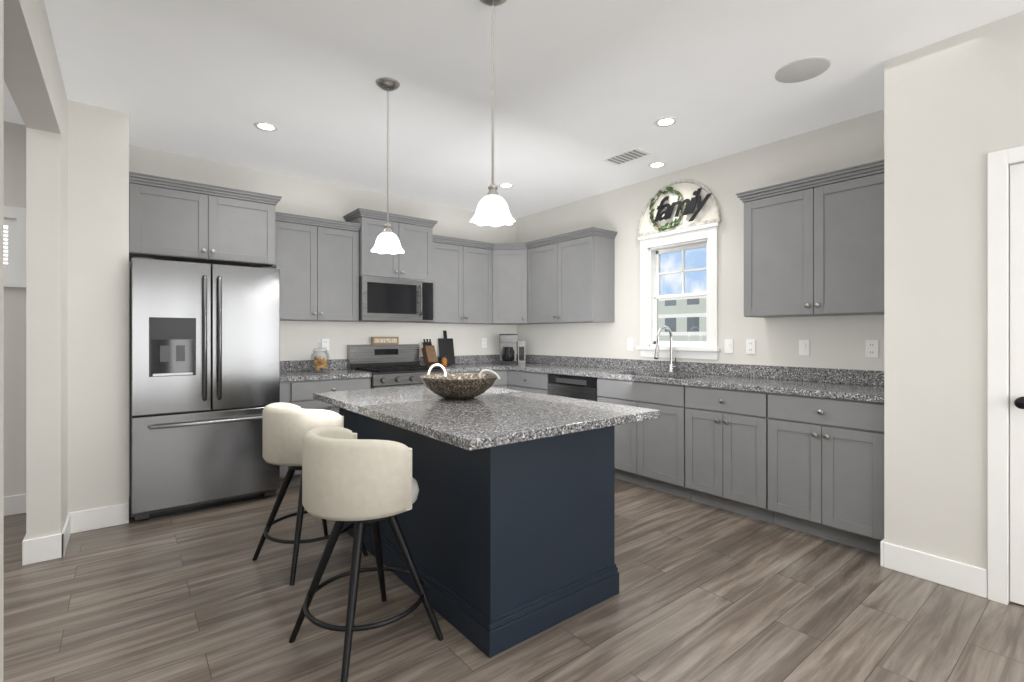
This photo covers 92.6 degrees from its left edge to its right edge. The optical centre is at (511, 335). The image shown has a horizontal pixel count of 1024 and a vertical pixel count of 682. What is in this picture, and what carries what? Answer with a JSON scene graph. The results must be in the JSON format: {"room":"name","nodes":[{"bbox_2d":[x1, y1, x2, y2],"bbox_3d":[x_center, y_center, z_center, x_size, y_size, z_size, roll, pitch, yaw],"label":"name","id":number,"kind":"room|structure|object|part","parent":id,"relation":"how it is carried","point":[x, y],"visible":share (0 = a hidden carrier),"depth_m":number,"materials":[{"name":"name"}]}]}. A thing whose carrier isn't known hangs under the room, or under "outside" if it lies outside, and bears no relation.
{"room":"kitchen","nodes":[
{"label":"kitchen","id":0,"kind":"room"},
{"bbox_2d":[0,0,67,681],"bbox_3d":[-0.743,-0.120,0.374,0.140,2.740,6.810,0,0,-38],"label":"wall","id":1,"kind":"structure","parent":0,"point":[46,333],"depth_m":2.70,"materials":[{"name":"paint"}]},
{"bbox_2d":[22,533,64,565],"bbox_3d":[-2.599,1.183,2.716,0.170,0.135,0.015,0,0,-38],"label":"baseboard","id":2,"kind":"object","parent":1,"relation":"attached to","point":[40,549],"visible":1,"depth_m":2.71,"materials":[{"name":"white wood"}]},
{"bbox_2d":[61,513,70,556],"bbox_3d":[-2.661,1.183,2.918,0.015,0.135,0.410,0,0,-38],"label":"baseboard","id":3,"kind":"structure","parent":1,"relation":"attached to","point":[66,529],"depth_m":2.92,"materials":[{"name":"white wood"}]},
{"bbox_2d":[68,100,128,512],"bbox_3d":[-2.953,-0.120,3.408,0.445,2.740,0.690,0,0,-38],"label":"wall","id":4,"kind":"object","parent":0,"point":[98,307],"visible":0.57,"depth_m":3.18,"materials":[{"name":"paint"}]},
{"bbox_2d":[69,503,128,533],"bbox_3d":[-2.679,1.183,3.175,0.305,0.135,0.015,0,0,-38],"label":"baseboard","id":5,"kind":"object","parent":4,"relation":"attached to","point":[97,518],"visible":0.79,"depth_m":3.17,"materials":[{"name":"white wood"}]},
{"bbox_2d":[4,121,515,496],"bbox_3d":[-1.924,-0.120,4.753,5.170,2.740,0.140,0,0,-38],"label":"wall","id":6,"kind":"structure","parent":0,"point":[300,340],"depth_m":4.55,"materials":[{"name":"paint"}]},
{"bbox_2d":[4,206,25,287],"bbox_3d":[-3.703,-0.620,3.279,0.710,0.560,0.120,0,0,-38],"label":"shutters","id":7,"kind":"object","parent":6,"relation":"attached to","point":[15,251],"visible":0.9,"depth_m":3.42,"materials":[{"name":"white"}]},
{"bbox_2d":[129,171,281,267],"bbox_3d":[-2.433,-0.858,3.902,0.982,0.556,0.558,0,0,-38],"label":"upper cabinet","id":8,"kind":"object","parent":6,"relation":"attached to","point":[170,219],"visible":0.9,"depth_m":3.67,"materials":[{"name":"grey wood"}]},
{"bbox_2d":[272,212,360,321],"bbox_3d":[-1.833,-0.596,4.498,0.763,0.911,0.368,0,0,-38],"label":"upper cabinet","id":9,"kind":"object","parent":6,"relation":"attached to","point":[316,260],"visible":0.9,"depth_m":4.39,"materials":[{"name":"grey wood"}]},
{"bbox_2d":[322,339,328,350],"bbox_3d":[-1.810,0.085,4.746,0.072,0.115,0.008,0,0,-38],"label":"electrical outlet","id":10,"kind":"object","parent":6,"relation":"attached to","point":[325,343],"visible":0.92,"depth_m":4.74,"materials":[{"name":"white plastic"}]},
{"bbox_2d":[343,208,437,280],"bbox_3d":[-1.220,-0.875,4.952,0.836,0.621,0.418,0,0,-38],"label":"upper cabinet","id":11,"kind":"object","parent":6,"relation":"attached to","point":[414,235],"visible":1,"depth_m":4.81,"materials":[{"name":"grey wood"}]},
{"bbox_2d":[352,276,433,322],"bbox_3d":[-1.209,-0.352,4.938,0.756,0.421,0.454,0,0,-38],"label":"microwave","id":12,"kind":"object","parent":11,"relation":"attached to","point":[384,299],"visible":0.96,"depth_m":4.77,"materials":[{"name":"grey metal"}]},
{"bbox_2d":[424,235,494,323],"bbox_3d":[-0.624,-0.596,5.457,0.798,0.911,0.368,0,0,-38],"label":"upper cabinet","id":13,"kind":"object","parent":6,"relation":"attached to","point":[462,274],"visible":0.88,"depth_m":5.33,"materials":[{"name":"grey wood"}]},
{"bbox_2d":[482,338,486,347],"bbox_3d":[-0.336,0.085,5.914,0.072,0.115,0.008,0,0,-38],"label":"electrical outlet","id":14,"kind":"object","parent":6,"relation":"attached to","point":[484,342],"visible":1,"depth_m":5.92,"materials":[{"name":"white plastic"}]},
{"bbox_2d":[492,243,528,324],"bbox_3d":[0.002,-0.596,5.796,0.612,0.911,0.614,0,0,-38],"label":"upper cabinet","id":15,"kind":"object","parent":6,"relation":"attached to","point":[509,283],"visible":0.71,"depth_m":5.57,"materials":[{"name":"grey wood"}]},
{"bbox_2d":[4,478,1023,681],"bbox_3d":[-0.565,1.300,1.211,8.800,0.100,7.900,0,0,-38],"label":"floor","id":16,"kind":"structure","parent":0,"point":[707,593],"depth_m":2.19,"materials":[{"name":"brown wood"}]},
{"bbox_2d":[130,257,279,520],"bbox_3d":[-2.368,0.361,3.777,0.910,1.777,0.835,0,0,-38],"label":"fridge","id":17,"kind":"object","parent":16,"relation":"on","point":[204,364],"visible":0.92,"depth_m":3.45,"materials":[{"name":"grey metal"}]},
{"bbox_2d":[271,265,289,491],"bbox_3d":[-2.031,0.343,4.182,0.107,1.815,0.618,0,0,-38],"label":"cabinet filler","id":18,"kind":"object","parent":16,"relation":"on","point":[284,392],"visible":0.12,"depth_m":3.96,"materials":[{"name":"grey wood"}]},
{"bbox_2d":[252,402,367,584],"bbox_3d":[-1.134,0.816,2.756,0.486,0.876,0.483,0,0,40],"label":"stool","id":19,"kind":"object","parent":16,"relation":"on","point":[287,427],"visible":0.67,"depth_m":2.54,"materials":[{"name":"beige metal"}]},
{"bbox_2d":[288,377,370,486],"bbox_3d":[-1.713,0.810,4.415,0.678,0.880,0.649,0,0,-38],"label":"base cabinet","id":20,"kind":"object","parent":16,"relation":"on","point":[301,394],"visible":0.29,"depth_m":4.10,"materials":[{"name":"grey wood"}]},
{"bbox_2d":[280,359,371,381],"bbox_3d":[-1.753,0.299,4.393,0.770,0.139,0.633,0,0,-38],"label":"countertop","id":21,"kind":"structure","parent":20,"relation":"on","point":[297,370],"depth_m":4.41,"materials":[{"name":"stone"}]},
{"bbox_2d":[311,343,329,372],"bbox_3d":[-1.737,0.197,4.429,0.160,0.264,0.160,0,0,-38],"label":"cookie jar","id":22,"kind":"object","parent":21,"relation":"on","point":[320,361],"visible":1,"depth_m":4.40,"materials":[{"name":"clear glass"}]},
{"bbox_2d":[289,426,443,681],"bbox_3d":[-0.598,0.816,2.008,0.486,0.876,0.483,0,0,44],"label":"stool","id":23,"kind":"object","parent":16,"relation":"on","point":[348,476],"visible":1,"depth_m":1.81,"materials":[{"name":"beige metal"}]},
{"bbox_2d":[347,337,446,388],"bbox_3d":[-1.123,0.630,4.829,0.754,1.240,0.732,0,0,-38],"label":"stove","id":24,"kind":"object","parent":16,"relation":"on","point":[386,362],"visible":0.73,"depth_m":4.88,"materials":[{"name":"grey metal"}]},
{"bbox_2d":[339,409,618,657],"bbox_3d":[-0.328,0.833,2.825,0.777,0.835,1.758,0,0,-38],"label":"kitchen island","id":25,"kind":"object","parent":16,"relation":"on","point":[507,523],"depth_m":2.13,"materials":[{"name":"wood"}]},
{"bbox_2d":[313,385,659,452],"bbox_3d":[-0.284,0.395,2.853,1.150,0.041,1.876,0,0,-38],"label":"island countertop","id":26,"kind":"structure","parent":25,"relation":"on","point":[494,418],"depth_m":2.39,"materials":[{"name":"grey stone"}]},
{"bbox_2d":[420,363,500,398],"bbox_3d":[-0.322,0.274,2.966,0.470,0.200,0.480,0,0,-38],"label":"basket","id":27,"kind":"object","parent":26,"relation":"on","point":[458,385],"visible":1,"depth_m":2.83,"materials":[{"name":"wicker"}]},
{"bbox_2d":[455,370,506,388],"bbox_3d":[-0.541,0.810,5.343,0.788,0.880,0.649,0,0,-38],"label":"base cabinet","id":28,"kind":"object","parent":16,"relation":"on","point":[501,382],"visible":0.06,"depth_m":5.30,"materials":[{"name":"grey wood"}]},
{"bbox_2d":[419,354,506,372],"bbox_3d":[-0.554,0.299,5.327,0.750,0.139,0.659,0,0,-38],"label":"countertop","id":29,"kind":"structure","parent":28,"relation":"on","point":[466,363],"depth_m":5.64,"materials":[{"name":"stone"}]},
{"bbox_2d":[422,339,439,366],"bbox_3d":[-0.868,0.181,5.241,0.110,0.296,0.233,0,0,-38],"label":"knife block","id":30,"kind":"object","parent":29,"relation":"on","point":[429,354],"visible":0.98,"depth_m":5.24,"materials":[{"name":"brown wood"}]},
{"bbox_2d":[441,356,446,365],"bbox_3d":[-0.741,0.273,5.346,0.064,0.112,0.063,0,0,-38],"label":"jar","id":31,"kind":"object","parent":29,"relation":"on","point":[443,361],"visible":0.96,"depth_m":5.32,"materials":[{"name":"orange plastic"}]},
{"bbox_2d":[438,331,454,364],"bbox_3d":[-0.743,0.132,5.534,0.190,0.386,0.082,0,0,-38],"label":"cutting board","id":32,"kind":"object","parent":29,"relation":"on","point":[446,346],"visible":0.9,"depth_m":5.53,"materials":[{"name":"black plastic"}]},
{"bbox_2d":[507,370,550,394],"bbox_3d":[0.378,0.810,5.293,0.649,0.880,0.665,0,0,-38],"label":"base cabinet","id":33,"kind":"object","parent":16,"relation":"on","point":[533,382],"visible":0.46,"depth_m":5.09,"materials":[{"name":"grey wood"}]},
{"bbox_2d":[548,374,597,400],"bbox_3d":[0.794,0.812,4.789,0.622,0.875,0.630,0,0,-38],"label":"dishwasher","id":34,"kind":"object","parent":16,"relation":"on","point":[578,387],"visible":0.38,"depth_m":4.57,"materials":[{"name":"grey metal"}]},
{"bbox_2d":[597,378,691,499],"bbox_3d":[1.252,0.810,4.189,0.649,0.880,0.868,0,0,-38],"label":"base cabinet","id":35,"kind":"object","parent":16,"relation":"on","point":[650,453],"visible":0.56,"depth_m":3.91,"materials":[{"name":"grey wood"}]},
{"bbox_2d":[507,325,883,402],"bbox_3d":[1.042,0.238,4.448,0.658,0.661,4.019,0,0,-38],"label":"countertop","id":36,"kind":"structure","parent":35,"relation":"on","point":[857,385],"depth_m":3.81,"materials":[{"name":"stone"}]},
{"bbox_2d":[499,334,524,363],"bbox_3d":[-0.027,0.153,5.785,0.350,0.352,0.316,0,0,-38],"label":"coffee maker","id":37,"kind":"object","parent":36,"relation":"on","point":[511,349],"visible":1,"depth_m":5.74,"materials":[{"name":"silver plastic"}]},
{"bbox_2d":[653,325,676,372],"bbox_3d":[1.353,0.119,4.296,0.273,0.422,0.096,0,0,-38],"label":"faucet","id":38,"kind":"object","parent":36,"relation":"on","point":[672,364],"depth_m":4.35,"materials":[{"name":"silver metal"}]},
{"bbox_2d":[685,385,773,523],"bbox_3d":[1.709,0.810,3.613,0.649,0.880,0.598,0,0,-38],"label":"base cabinet","id":39,"kind":"object","parent":16,"relation":"on","point":[726,449],"visible":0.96,"depth_m":3.41,"materials":[{"name":"grey wood"}]},
{"bbox_2d":[768,393,883,553],"bbox_3d":[2.094,0.810,3.127,0.649,0.880,0.639,0,0,-38],"label":"base cabinet","id":40,"kind":"object","parent":16,"relation":"on","point":[825,468],"visible":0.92,"depth_m":2.92,"materials":[{"name":"grey wood"}]},
{"bbox_2d":[4,0,1023,218],"bbox_3d":[-0.565,-1.540,1.211,8.800,0.100,7.900,0,0,-38],"label":"ceiling","id":41,"kind":"structure","parent":0,"point":[583,89],"depth_m":2.84,"materials":[{"name":"paint"}]},
{"bbox_2d":[254,121,277,130],"bbox_3d":[-1.748,-1.487,3.477,0.156,0.006,0.156,0,0,-38],"label":"recessed light","id":42,"kind":"object","parent":41,"relation":"in","point":[267,126],"visible":1,"depth_m":3.47,"materials":[{"name":"white"}]},
{"bbox_2d":[371,77,403,254],"bbox_3d":[-0.733,-0.994,2.889,0.204,0.993,0.204,0,0,-38],"label":"pendant light","id":43,"kind":"object","parent":41,"relation":"hanging from","point":[387,241],"visible":1,"depth_m":2.87,"materials":[{"name":"white glass"}]},
{"bbox_2d":[470,0,515,226],"bbox_3d":[-0.084,-0.994,2.135,0.204,0.993,0.204,0,0,-38],"label":"pendant light","id":44,"kind":"object","parent":41,"relation":"hanging from","point":[492,209],"visible":1,"depth_m":2.13,"materials":[{"name":"white glass"}]},
{"bbox_2d":[498,183,513,187],"bbox_3d":[-0.059,-1.487,4.840,0.156,0.006,0.156,0,0,-38],"label":"recessed light","id":45,"kind":"object","parent":41,"relation":"in","point":[505,185],"visible":0.98,"depth_m":4.83,"materials":[{"name":"white"}]},
{"bbox_2d":[603,148,650,164],"bbox_3d":[0.951,-1.486,4.065,0.200,0.008,0.340,0,0,-38],"label":"ceiling vent","id":46,"kind":"object","parent":41,"relation":"in","point":[627,156],"visible":1,"depth_m":4.05,"materials":[{"name":"white metal"}]},
{"bbox_2d":[648,161,665,167],"bbox_3d":[1.261,-1.487,4.253,0.156,0.006,0.156,0,0,-38],"label":"recessed light","id":47,"kind":"object","parent":41,"relation":"in","point":[657,164],"visible":1,"depth_m":4.24,"materials":[{"name":"white"}]},
{"bbox_2d":[654,116,677,126],"bbox_3d":[1.070,-1.487,3.400,0.156,0.006,0.156,0,0,-38],"label":"recessed light","id":48,"kind":"object","parent":41,"relation":"in","point":[665,121],"visible":1,"depth_m":3.39,"materials":[{"name":"white"}]},
{"bbox_2d":[775,57,830,82],"bbox_3d":[1.627,-1.487,2.744,0.270,0.006,0.270,0,0,-38],"label":"ceiling speaker","id":49,"kind":"object","parent":41,"relation":"attached to","point":[803,69],"visible":1,"depth_m":2.73},
{"bbox_2d":[516,109,883,370],"bbox_3d":[1.313,-0.120,4.751,0.140,2.740,4.165,0,0,-38],"label":"wall","id":50,"kind":"structure","parent":0,"point":[837,342],"depth_m":4.01,"materials":[{"name":"paint"}]},
{"bbox_2d":[525,227,617,323],"bbox_3d":[0.604,-0.596,5.233,0.368,0.911,1.027,0,0,-38],"label":"upper cabinet","id":51,"kind":"object","parent":50,"relation":"attached to","point":[570,277],"visible":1,"depth_m":4.99,"materials":[{"name":"grey wood"}]},
{"bbox_2d":[627,339,633,349],"bbox_3d":[1.165,0.085,4.815,0.008,0.115,0.072,0,0,-38],"label":"electrical outlet","id":52,"kind":"object","parent":50,"relation":"attached to","point":[630,344],"visible":1,"depth_m":4.81,"materials":[{"name":"white plastic"}]},
{"bbox_2d":[636,222,719,359],"bbox_3d":[1.517,-0.375,4.437,0.170,1.150,0.820,0,0,-38],"label":"kitchen window","id":53,"kind":"structure","parent":50,"relation":"in","point":[696,237],"depth_m":4.45,"materials":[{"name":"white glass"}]},
{"bbox_2d":[637,180,720,236],"bbox_3d":[1.470,-1.173,4.400,0.046,0.444,0.845,0,0,-38],"label":"arch","id":54,"kind":"object","parent":50,"relation":"attached to","point":[677,205],"visible":1,"depth_m":4.37,"materials":[{"name":"white wood"}]},
{"bbox_2d":[724,339,732,352],"bbox_3d":[1.785,0.085,4.031,0.011,0.115,0.072,0,0,-38],"label":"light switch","id":55,"kind":"object","parent":50,"relation":"attached to","point":[728,345],"visible":1,"depth_m":4.03,"materials":[{"name":"white plastic"}]},
{"bbox_2d":[746,339,754,353],"bbox_3d":[1.898,0.085,3.890,0.008,0.115,0.072,0,0,-38],"label":"electrical outlet","id":56,"kind":"object","parent":50,"relation":"attached to","point":[750,346],"visible":1,"depth_m":3.89,"materials":[{"name":"white plastic"}]},
{"bbox_2d":[799,340,809,354],"bbox_3d":[2.139,0.085,3.584,0.011,0.115,0.072,0,0,-38],"label":"electrical outlet","id":57,"kind":"object","parent":50,"relation":"attached to","point":[804,347],"visible":1,"depth_m":3.58,"materials":[{"name":"white plastic"}]},
{"bbox_2d":[736,159,883,317],"bbox_3d":[2.099,-0.596,3.347,0.368,0.911,0.978,0,0,-38],"label":"upper cabinet","id":58,"kind":"object","parent":50,"relation":"attached to","point":[813,245],"visible":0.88,"depth_m":3.22,"materials":[{"name":"grey wood"}]},
{"bbox_2d":[865,340,878,356],"bbox_3d":[2.398,0.085,3.259,0.008,0.115,0.072,0,0,-38],"label":"electrical outlet","id":59,"kind":"object","parent":50,"relation":"attached to","point":[871,348],"visible":1,"depth_m":3.26,"materials":[{"name":"white plastic"}]},
{"bbox_2d":[884,17,1009,603],"bbox_3d":[2.746,-0.120,2.926,1.480,2.740,0.475,0,0,-38],"label":"wall","id":60,"kind":"structure","parent":0,"point":[945,117],"depth_m":2.47,"materials":[{"name":"paint"}]},
{"bbox_2d":[880,539,883,566],"bbox_3d":[2.024,1.183,2.667,0.055,0.135,0.015,0,0,-38],"label":"baseboard","id":61,"kind":"structure","parent":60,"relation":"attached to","point":[882,553],"depth_m":2.65,"materials":[{"name":"white wood"}]},
{"bbox_2d":[884,542,986,597],"bbox_3d":[2.139,1.183,2.490,0.015,0.135,0.405,0,0,-38],"label":"baseboard","id":62,"kind":"structure","parent":60,"relation":"attached to","point":[967,578],"depth_m":2.47,"materials":[{"name":"white wood"}]},
{"bbox_2d":[988,146,1023,604],"bbox_3d":[2.558,0.191,1.963,0.106,2.118,0.936,0,0,-38],"label":"door frame","id":63,"kind":"structure","parent":60,"relation":"attached to","point":[999,161],"depth_m":2.28,"materials":[{"name":"white wood"}]},
{"bbox_3d":[2.327,0.305,2.227,0.071,0.054,0.054,0,0,-38],"label":"knob","id":64,"kind":"part","parent":63,"relation":"part of","materials":[{"name":"black metal"}]},
{"bbox_2d":[1008,11,1023,165],"bbox_3d":[3.142,-1.145,2.427,1.480,0.690,0.800,0,0,-38],"label":"wall","id":65,"kind":"structure","parent":0,"point":[1016,80],"depth_m":2.26,"materials":[{"name":"paint"}]},
{"bbox_3d":[-5.105,-0.120,2.231,2.950,2.740,0.140,0,0,-38],"label":"wall","id":66,"kind":"structure","parent":0,"visible":0},
{"bbox_2d":[4,494,25,515],"bbox_3d":[-4.775,1.183,2.394,3.670,0.135,0.015,0,0,-38],"label":"baseboard","id":67,"kind":"structure","parent":66,"relation":"attached to","point":[14,504],"depth_m":3.42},
{"label":"outside","id":68,"kind":"structure","parent":0,"visible":0},
{"bbox_2d":[658,247,706,340],"bbox_3d":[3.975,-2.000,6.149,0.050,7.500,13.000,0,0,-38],"label":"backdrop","id":69,"kind":"structure","parent":68,"point":[692,287],"depth_m":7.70,"materials":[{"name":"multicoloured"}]}
]}

